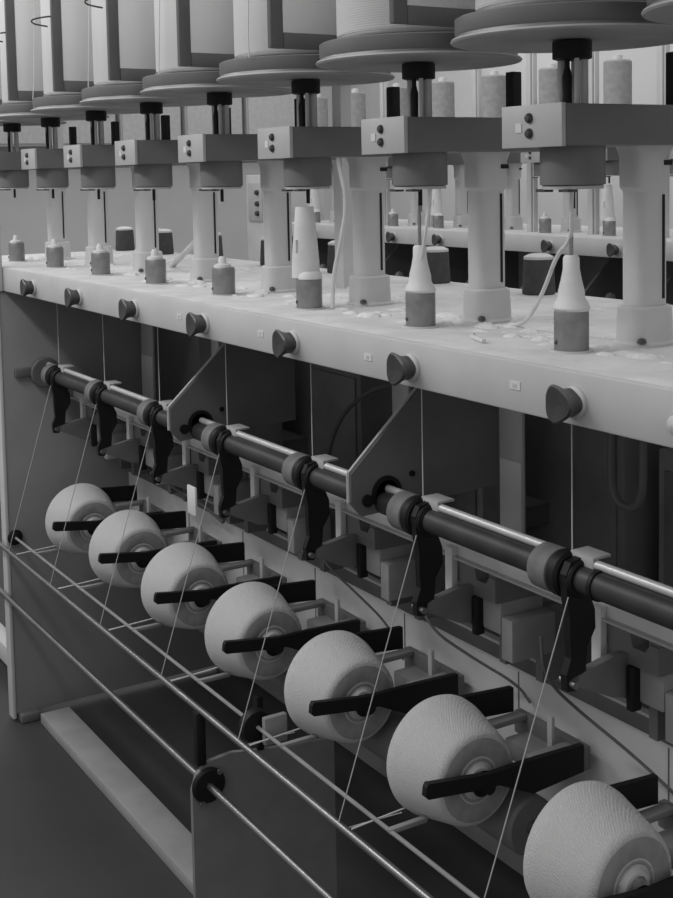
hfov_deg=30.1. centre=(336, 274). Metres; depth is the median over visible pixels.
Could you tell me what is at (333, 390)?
panel
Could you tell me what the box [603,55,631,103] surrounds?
yarn bobbin
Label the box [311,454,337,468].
clip
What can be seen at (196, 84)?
disc
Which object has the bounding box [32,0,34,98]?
balloon yarn
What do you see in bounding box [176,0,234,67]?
screen
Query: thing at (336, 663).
cone
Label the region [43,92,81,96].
pot
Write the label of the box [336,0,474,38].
package
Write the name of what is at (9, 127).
disc
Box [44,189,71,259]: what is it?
column
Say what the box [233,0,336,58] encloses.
package
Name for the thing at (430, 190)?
tube
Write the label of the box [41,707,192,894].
bar
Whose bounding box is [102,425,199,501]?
feed gearbox
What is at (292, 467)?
roller
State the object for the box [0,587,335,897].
rod
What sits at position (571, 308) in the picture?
bobbin
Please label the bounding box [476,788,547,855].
drum
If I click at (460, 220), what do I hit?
column
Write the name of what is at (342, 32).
disc
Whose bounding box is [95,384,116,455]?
lever
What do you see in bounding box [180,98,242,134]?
panel
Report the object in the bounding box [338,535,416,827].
slanting yarn
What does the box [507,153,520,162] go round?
box
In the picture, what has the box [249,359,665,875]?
panel
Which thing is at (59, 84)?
screen
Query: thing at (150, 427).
slanting yarn
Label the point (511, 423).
support post
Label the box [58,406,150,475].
feed gearbox
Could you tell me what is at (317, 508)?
lever
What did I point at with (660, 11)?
disc
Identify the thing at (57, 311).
vertical yarn
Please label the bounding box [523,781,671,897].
cone
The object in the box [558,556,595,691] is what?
lever
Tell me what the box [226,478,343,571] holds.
feed gearbox
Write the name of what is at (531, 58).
post
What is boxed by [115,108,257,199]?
box
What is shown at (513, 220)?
column
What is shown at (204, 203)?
column
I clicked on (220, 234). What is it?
dark bobbin
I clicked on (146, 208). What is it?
column
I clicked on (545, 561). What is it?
roller
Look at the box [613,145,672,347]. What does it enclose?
column
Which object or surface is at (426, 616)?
cable
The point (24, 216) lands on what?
wall
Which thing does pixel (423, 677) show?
cradle
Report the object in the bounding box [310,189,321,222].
bobbin
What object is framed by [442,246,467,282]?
plate
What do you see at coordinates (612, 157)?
box
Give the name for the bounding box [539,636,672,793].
cable
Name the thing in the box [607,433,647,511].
cable
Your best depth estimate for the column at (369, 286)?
2.66 m
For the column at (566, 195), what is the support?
on the rail
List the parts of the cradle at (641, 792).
arm, arm, brake plate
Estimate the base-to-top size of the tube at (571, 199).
0.254 m
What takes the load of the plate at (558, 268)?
attached to the rail
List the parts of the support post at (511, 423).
bolted plate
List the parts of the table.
tension knob, tension knob, tension knob, tension knob, tension knob, tension knob, tension knob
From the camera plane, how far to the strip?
2.39 m
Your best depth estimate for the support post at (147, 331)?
4.25 m
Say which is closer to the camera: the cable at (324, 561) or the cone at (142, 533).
the cable at (324, 561)
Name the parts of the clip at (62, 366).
clip plate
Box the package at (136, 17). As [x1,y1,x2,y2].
[91,0,155,86]
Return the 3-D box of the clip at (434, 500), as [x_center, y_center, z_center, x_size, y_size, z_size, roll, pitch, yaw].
[0.186,0.419,2.300,0.038,0.020,0.052,-4,5,-31]
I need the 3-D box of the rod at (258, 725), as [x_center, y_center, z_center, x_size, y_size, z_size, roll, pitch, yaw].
[-0.155,0.964,2.705,0.155,0.071,3.400,-4,5,-31]
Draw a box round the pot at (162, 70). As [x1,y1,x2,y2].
[155,67,218,73]
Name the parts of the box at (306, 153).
plate, black post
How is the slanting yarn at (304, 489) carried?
attached to the rod at (377, 856)
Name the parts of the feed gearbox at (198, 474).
casing, casing, casing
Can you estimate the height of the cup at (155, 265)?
0.092 m
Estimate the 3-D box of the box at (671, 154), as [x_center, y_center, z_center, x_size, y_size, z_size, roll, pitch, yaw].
[1.435,-0.489,4.944,0.370,0.245,0.138,-4,5,-31]
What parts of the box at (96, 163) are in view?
plate, black post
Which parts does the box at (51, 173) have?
plate, black post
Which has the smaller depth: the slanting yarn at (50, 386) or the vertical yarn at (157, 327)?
the vertical yarn at (157, 327)
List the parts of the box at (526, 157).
plate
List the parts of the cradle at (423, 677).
arm, arm, brake plate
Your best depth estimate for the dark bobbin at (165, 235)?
4.58 m
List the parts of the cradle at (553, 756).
arm, arm, brake plate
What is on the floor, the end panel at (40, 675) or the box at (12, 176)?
the end panel at (40, 675)
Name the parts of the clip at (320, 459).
clip plate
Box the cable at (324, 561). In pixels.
[323,560,404,659]
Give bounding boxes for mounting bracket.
[310,514,441,620]
[572,624,672,743]
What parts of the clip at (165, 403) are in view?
clip plate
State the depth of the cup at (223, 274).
2.96 m
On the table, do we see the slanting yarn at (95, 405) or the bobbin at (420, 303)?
the bobbin at (420, 303)
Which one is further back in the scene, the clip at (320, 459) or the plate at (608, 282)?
the plate at (608, 282)
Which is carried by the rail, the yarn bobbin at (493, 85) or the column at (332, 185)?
the column at (332, 185)
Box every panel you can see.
[0,291,223,723]
[198,337,307,477]
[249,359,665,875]
[310,363,391,469]
[442,407,548,527]
[577,426,662,637]
[659,447,672,586]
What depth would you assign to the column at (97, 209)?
4.04 m
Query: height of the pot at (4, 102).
0.010 m
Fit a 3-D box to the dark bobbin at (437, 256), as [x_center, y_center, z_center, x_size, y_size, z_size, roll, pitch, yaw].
[0.253,-0.026,3.192,0.076,0.093,0.076,-4,5,-31]
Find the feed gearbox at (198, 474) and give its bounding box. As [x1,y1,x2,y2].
[158,449,266,532]
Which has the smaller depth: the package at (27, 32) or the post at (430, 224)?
the package at (27, 32)
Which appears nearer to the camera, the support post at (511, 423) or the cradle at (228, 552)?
the support post at (511, 423)
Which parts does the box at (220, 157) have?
plate, black post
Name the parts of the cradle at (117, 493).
arm, arm, brake plate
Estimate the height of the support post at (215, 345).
0.935 m
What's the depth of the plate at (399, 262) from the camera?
6.80 m
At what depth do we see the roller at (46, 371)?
4.04 m
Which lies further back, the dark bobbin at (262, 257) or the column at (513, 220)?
the column at (513, 220)
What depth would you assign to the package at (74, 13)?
3.47 m
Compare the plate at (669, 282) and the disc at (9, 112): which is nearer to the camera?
the disc at (9, 112)
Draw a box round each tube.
[170,241,193,266]
[330,157,347,307]
[420,189,431,259]
[470,332,485,343]
[508,192,573,325]
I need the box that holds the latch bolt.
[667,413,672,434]
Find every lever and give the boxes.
[50,367,70,432]
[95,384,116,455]
[149,404,173,483]
[216,429,242,517]
[301,460,329,560]
[410,501,442,616]
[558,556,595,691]
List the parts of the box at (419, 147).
plate, black post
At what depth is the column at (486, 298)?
2.31 m
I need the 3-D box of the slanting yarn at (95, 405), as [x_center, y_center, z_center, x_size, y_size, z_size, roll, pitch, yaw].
[-0.771,0.650,3.670,0.153,0.548,0.024,-1,5,-5]
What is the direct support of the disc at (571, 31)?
on the box at (572, 139)
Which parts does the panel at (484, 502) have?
casing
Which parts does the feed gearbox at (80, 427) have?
casing, casing, casing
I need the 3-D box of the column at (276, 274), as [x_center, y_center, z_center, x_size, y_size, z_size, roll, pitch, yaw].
[-0.142,-0.118,3.030,0.094,0.317,0.080,-4,5,-31]
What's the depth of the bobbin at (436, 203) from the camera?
6.26 m
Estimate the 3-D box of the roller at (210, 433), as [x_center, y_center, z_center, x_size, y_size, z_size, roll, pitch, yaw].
[-0.282,0.399,3.029,0.076,0.076,0.070,-4,5,-31]
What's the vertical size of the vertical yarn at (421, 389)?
0.307 m
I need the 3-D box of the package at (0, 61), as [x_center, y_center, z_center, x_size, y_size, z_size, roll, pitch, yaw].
[-1.126,-0.799,4.293,0.296,0.480,0.296,-4,5,-31]
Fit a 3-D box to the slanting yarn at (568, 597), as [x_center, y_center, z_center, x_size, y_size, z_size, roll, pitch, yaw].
[0.285,0.769,1.947,0.153,0.548,0.024,-1,5,-5]
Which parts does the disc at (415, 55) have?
underside plate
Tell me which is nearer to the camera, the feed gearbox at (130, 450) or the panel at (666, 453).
the panel at (666, 453)
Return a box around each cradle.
[52,485,165,534]
[98,511,221,567]
[153,542,286,607]
[222,580,365,655]
[309,626,463,716]
[422,685,590,799]
[603,773,672,897]
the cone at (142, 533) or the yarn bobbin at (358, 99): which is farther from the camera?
the yarn bobbin at (358, 99)
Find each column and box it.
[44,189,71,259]
[84,189,114,266]
[129,166,162,273]
[187,163,218,281]
[257,160,295,292]
[329,168,333,221]
[346,157,392,306]
[407,192,424,225]
[452,165,467,227]
[460,152,512,323]
[504,163,523,229]
[560,189,581,232]
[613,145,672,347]
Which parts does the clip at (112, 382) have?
clip plate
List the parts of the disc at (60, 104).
underside plate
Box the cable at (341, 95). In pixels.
[52,85,353,288]
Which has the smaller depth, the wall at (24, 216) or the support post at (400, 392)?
the support post at (400, 392)
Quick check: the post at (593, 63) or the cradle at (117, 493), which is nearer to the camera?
the cradle at (117, 493)
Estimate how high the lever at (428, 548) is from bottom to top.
0.211 m
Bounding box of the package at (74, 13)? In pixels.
[40,0,93,96]
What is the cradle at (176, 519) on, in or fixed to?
attached to the beam
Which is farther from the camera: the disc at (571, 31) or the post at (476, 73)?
the post at (476, 73)
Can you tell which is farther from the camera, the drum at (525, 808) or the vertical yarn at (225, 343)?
the vertical yarn at (225, 343)
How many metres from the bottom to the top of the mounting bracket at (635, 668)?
0.240 m
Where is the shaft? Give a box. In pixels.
[14,357,672,629]
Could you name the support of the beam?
attached to the end panel at (40, 675)
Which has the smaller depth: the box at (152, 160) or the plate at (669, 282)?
the box at (152, 160)
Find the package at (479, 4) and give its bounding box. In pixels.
[475,0,646,10]
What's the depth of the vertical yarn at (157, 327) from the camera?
3.34 m
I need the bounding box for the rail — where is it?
[292,219,672,288]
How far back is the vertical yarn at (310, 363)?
2.65 m
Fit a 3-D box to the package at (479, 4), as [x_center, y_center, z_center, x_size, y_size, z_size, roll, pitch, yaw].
[0.353,-0.634,1.881,0.296,0.480,0.296,-4,5,-31]
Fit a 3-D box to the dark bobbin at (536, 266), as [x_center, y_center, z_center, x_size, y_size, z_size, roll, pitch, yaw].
[0.461,-0.003,2.851,0.076,0.093,0.076,-4,5,-31]
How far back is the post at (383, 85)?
6.77 m
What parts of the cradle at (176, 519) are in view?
arm, arm, brake plate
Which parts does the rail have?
tension knob, tension knob, rail, panel, tension knob, tension knob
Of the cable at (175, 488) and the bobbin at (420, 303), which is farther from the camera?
the cable at (175, 488)
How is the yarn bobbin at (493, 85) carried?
on the disc
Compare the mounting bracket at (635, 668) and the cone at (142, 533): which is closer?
the mounting bracket at (635, 668)
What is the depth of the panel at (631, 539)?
2.50 m
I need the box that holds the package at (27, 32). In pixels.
[0,0,42,104]
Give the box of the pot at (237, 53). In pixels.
[234,50,318,58]
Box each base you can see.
[405,292,435,326]
[554,310,588,351]
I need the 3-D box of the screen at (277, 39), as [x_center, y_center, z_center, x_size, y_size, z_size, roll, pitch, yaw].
[0.046,-0.742,2.402,0.528,0.620,0.014,-4,5,-31]
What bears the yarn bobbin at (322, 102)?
on the disc
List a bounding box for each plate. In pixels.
[167,343,295,440]
[190,694,336,897]
[318,239,334,268]
[346,387,497,516]
[385,244,413,276]
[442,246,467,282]
[466,251,518,288]
[520,253,564,292]
[585,257,622,299]
[666,272,672,304]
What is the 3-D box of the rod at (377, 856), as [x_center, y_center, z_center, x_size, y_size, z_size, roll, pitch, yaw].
[-0.562,0.948,3.224,0.015,0.015,5.100,-4,5,-31]
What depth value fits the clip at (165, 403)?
3.32 m
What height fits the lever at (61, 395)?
0.211 m
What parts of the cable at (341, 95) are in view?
rail post, rail post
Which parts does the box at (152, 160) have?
plate, black post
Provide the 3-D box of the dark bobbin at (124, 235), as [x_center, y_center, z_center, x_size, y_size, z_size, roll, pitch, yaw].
[-0.830,-0.143,4.900,0.076,0.093,0.076,-4,5,-31]
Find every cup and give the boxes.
[7,235,26,261]
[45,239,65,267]
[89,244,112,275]
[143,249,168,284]
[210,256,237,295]
[296,278,322,308]
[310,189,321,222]
[314,212,319,222]
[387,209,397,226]
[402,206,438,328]
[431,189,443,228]
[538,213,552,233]
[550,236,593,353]
[603,221,615,235]
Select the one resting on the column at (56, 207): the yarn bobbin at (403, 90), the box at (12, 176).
the box at (12, 176)
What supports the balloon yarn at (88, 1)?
on the disc at (128, 95)
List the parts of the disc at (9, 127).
underside plate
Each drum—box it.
[198,627,204,634]
[269,670,287,689]
[358,710,405,762]
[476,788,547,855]
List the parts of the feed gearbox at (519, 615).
casing, casing, casing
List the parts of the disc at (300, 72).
underside plate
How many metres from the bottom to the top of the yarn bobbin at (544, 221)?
0.092 m
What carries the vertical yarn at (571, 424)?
hanging from the table
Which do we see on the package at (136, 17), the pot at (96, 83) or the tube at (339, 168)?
the pot at (96, 83)
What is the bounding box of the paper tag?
[187,484,196,515]
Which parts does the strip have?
leg, leg, leg, leg, leg, leg, leg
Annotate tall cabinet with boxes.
[246,175,323,261]
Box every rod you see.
[0,542,433,897]
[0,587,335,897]
[8,530,479,897]
[46,362,672,597]
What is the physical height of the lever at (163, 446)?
0.211 m
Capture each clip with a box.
[58,364,73,371]
[104,380,121,389]
[158,400,172,410]
[226,424,249,435]
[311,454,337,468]
[421,493,453,511]
[570,546,610,568]
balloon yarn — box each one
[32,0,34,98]
[88,1,88,86]
[158,0,159,73]
[247,0,249,56]
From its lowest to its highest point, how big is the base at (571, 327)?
0.066 m
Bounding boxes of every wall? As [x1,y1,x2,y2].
[0,86,331,259]
[351,44,672,228]
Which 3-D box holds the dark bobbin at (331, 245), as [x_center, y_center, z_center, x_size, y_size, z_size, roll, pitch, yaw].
[0.010,-0.054,3.587,0.076,0.093,0.076,-4,5,-31]
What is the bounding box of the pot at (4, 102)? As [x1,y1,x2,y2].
[2,101,32,104]
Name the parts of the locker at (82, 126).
door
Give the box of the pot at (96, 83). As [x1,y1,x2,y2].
[93,81,141,86]
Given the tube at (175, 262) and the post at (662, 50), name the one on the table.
the tube at (175, 262)
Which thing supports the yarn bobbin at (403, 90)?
on the disc
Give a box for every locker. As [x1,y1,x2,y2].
[0,126,45,146]
[43,114,115,146]
[115,107,180,140]
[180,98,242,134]
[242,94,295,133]
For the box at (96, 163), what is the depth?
3.60 m
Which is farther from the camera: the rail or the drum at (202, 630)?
the rail
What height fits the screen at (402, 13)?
0.620 m
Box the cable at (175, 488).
[168,484,224,523]
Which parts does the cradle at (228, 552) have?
arm, arm, brake plate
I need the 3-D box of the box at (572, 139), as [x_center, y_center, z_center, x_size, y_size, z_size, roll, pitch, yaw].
[0.445,-0.231,1.975,0.370,0.245,0.138,-4,5,-31]
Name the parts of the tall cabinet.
switch panel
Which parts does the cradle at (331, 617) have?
arm, arm, brake plate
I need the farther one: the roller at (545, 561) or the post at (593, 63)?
the post at (593, 63)
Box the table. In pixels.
[2,249,672,447]
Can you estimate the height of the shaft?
0.100 m
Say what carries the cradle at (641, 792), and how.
attached to the beam
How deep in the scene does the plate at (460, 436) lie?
2.47 m
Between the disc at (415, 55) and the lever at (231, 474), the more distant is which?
the lever at (231, 474)
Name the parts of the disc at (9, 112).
underside plate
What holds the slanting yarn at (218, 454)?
attached to the rod at (377, 856)
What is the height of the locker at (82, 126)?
1.500 m
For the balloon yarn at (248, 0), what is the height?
0.395 m
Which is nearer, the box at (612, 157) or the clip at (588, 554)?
the clip at (588, 554)
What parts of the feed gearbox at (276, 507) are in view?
casing, casing, casing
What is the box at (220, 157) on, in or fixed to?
on the column at (276, 274)
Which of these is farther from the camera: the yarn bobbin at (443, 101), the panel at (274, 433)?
the yarn bobbin at (443, 101)
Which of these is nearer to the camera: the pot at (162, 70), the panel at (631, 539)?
the panel at (631, 539)
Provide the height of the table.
0.103 m
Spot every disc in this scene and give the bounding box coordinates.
[0,103,108,148]
[0,120,66,151]
[31,95,139,144]
[79,84,206,139]
[140,71,290,133]
[216,54,394,126]
[316,32,521,116]
[336,27,454,38]
[450,0,672,102]
[641,0,672,23]
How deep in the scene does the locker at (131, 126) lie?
10.65 m
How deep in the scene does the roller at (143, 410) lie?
3.35 m
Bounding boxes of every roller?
[41,363,57,385]
[84,380,103,404]
[137,399,158,427]
[201,422,226,454]
[282,452,311,489]
[386,491,422,535]
[527,542,572,596]
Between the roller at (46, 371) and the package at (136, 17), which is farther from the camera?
the roller at (46, 371)
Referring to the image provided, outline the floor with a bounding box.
[0,501,529,897]
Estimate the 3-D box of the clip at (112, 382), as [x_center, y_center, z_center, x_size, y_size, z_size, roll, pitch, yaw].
[-0.659,0.324,3.679,0.038,0.020,0.052,-4,5,-31]
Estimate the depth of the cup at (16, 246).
4.33 m
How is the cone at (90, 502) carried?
in the cradle at (117, 493)
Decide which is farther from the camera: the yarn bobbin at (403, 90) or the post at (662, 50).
the yarn bobbin at (403, 90)
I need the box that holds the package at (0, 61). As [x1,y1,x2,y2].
[0,61,1,98]
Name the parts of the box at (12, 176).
black post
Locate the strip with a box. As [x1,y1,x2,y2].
[70,391,672,660]
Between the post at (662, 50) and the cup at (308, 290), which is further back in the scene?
the post at (662, 50)
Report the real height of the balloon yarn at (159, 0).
0.395 m
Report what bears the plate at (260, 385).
attached to the shaft
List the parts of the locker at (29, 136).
casing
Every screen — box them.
[0,0,43,100]
[31,0,93,91]
[84,0,155,80]
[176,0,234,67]
[267,0,336,49]
[389,0,475,26]
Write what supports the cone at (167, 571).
in the cradle at (228, 552)
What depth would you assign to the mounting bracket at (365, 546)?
2.67 m
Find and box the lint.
[25,253,672,363]
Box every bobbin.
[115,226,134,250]
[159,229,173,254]
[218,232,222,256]
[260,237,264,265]
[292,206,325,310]
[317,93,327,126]
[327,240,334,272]
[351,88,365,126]
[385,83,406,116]
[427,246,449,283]
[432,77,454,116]
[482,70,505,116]
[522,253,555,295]
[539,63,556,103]
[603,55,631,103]
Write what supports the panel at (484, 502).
attached to the panel at (547, 444)
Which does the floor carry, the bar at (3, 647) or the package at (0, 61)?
the bar at (3, 647)
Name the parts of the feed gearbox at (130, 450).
casing, casing, casing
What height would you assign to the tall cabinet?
1.810 m
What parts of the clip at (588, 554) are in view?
clip plate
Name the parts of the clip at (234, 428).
clip plate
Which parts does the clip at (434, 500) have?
clip plate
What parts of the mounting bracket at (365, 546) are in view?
casing, casing, casing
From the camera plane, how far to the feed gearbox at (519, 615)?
2.33 m
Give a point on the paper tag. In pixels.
(191, 491)
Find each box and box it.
[0,127,79,197]
[21,121,129,197]
[63,115,186,198]
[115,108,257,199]
[178,98,335,201]
[257,87,399,202]
[361,72,539,205]
[386,157,391,179]
[447,153,463,164]
[502,52,672,208]
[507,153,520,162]
[521,152,539,177]
[606,147,618,182]
[670,148,672,175]
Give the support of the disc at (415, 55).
on the box at (419, 147)
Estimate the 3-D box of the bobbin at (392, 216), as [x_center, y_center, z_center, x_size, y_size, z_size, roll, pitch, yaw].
[0.301,-0.304,6.630,0.068,0.092,0.068,-4,5,-31]
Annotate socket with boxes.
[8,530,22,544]
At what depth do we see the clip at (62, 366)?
4.01 m
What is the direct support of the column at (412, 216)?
on the rail
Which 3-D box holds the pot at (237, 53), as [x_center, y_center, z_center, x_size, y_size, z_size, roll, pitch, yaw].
[-0.065,-0.447,2.589,0.296,0.010,0.296,-4,5,-31]
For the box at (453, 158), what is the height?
0.245 m
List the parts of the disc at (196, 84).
underside plate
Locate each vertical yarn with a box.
[57,311,58,355]
[102,314,104,380]
[157,327,159,400]
[225,343,227,424]
[310,363,312,455]
[421,389,423,495]
[571,424,572,548]
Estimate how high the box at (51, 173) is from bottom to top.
0.245 m
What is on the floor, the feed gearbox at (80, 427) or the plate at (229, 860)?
the plate at (229, 860)
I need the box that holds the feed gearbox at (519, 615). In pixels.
[423,561,564,682]
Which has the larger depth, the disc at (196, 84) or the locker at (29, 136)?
the locker at (29, 136)
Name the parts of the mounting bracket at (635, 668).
casing, casing, loop handle, casing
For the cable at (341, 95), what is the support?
on the table
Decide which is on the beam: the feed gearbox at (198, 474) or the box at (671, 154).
the feed gearbox at (198, 474)
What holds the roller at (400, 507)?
attached to the shaft
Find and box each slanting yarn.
[9,386,50,555]
[50,405,95,588]
[100,427,150,629]
[161,454,218,682]
[238,489,304,744]
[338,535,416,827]
[484,597,568,897]
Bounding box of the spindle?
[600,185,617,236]
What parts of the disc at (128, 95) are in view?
underside plate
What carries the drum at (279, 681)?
attached to the cradle at (331, 617)
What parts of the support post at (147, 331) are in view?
bolted plate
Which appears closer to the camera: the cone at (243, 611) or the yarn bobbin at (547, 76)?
the cone at (243, 611)
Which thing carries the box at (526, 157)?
on the column at (566, 195)
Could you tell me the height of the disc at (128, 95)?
0.135 m
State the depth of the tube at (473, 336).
2.08 m
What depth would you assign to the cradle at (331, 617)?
3.00 m
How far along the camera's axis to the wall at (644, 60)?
9.67 m
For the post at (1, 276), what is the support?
on the end panel at (40, 675)
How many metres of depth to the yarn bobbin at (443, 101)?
6.14 m
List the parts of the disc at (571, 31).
underside plate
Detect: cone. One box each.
[45,483,115,553]
[89,510,167,587]
[141,542,227,628]
[205,582,301,679]
[284,630,393,742]
[386,694,512,826]
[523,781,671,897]
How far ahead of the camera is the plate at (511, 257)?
6.18 m
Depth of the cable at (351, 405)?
3.23 m
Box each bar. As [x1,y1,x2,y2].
[0,623,6,664]
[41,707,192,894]
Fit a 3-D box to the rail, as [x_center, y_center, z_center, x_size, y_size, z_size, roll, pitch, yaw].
[1.050,0.549,5.918,0.777,1.523,4.250,-4,5,-31]
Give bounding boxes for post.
[0,227,2,290]
[141,323,155,399]
[211,340,219,355]
[380,81,390,224]
[392,384,410,414]
[425,79,432,226]
[472,69,481,116]
[499,407,525,533]
[526,53,537,231]
[588,51,599,234]
[657,44,669,237]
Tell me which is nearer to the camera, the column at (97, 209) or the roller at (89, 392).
the roller at (89, 392)
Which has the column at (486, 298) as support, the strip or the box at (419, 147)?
the box at (419, 147)
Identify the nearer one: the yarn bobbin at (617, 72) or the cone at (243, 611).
the cone at (243, 611)
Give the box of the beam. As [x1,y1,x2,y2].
[125,468,672,875]
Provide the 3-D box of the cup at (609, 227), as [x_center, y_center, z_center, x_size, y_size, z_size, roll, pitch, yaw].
[1.146,-0.196,5.252,0.055,0.066,0.055,-4,5,-31]
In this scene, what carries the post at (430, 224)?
on the rail
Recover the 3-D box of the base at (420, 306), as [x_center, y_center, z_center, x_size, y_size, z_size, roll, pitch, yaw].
[0.154,0.062,2.287,0.055,0.066,0.055,-4,5,-31]
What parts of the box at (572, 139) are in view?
plate, black post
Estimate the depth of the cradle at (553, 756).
2.32 m
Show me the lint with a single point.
(483, 326)
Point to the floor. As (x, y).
(61, 836)
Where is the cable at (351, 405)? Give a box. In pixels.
[327,383,413,508]
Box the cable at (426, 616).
[425,613,530,703]
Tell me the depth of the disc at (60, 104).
3.58 m
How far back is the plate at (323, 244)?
7.49 m
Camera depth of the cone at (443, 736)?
2.26 m
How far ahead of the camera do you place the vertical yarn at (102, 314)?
3.69 m

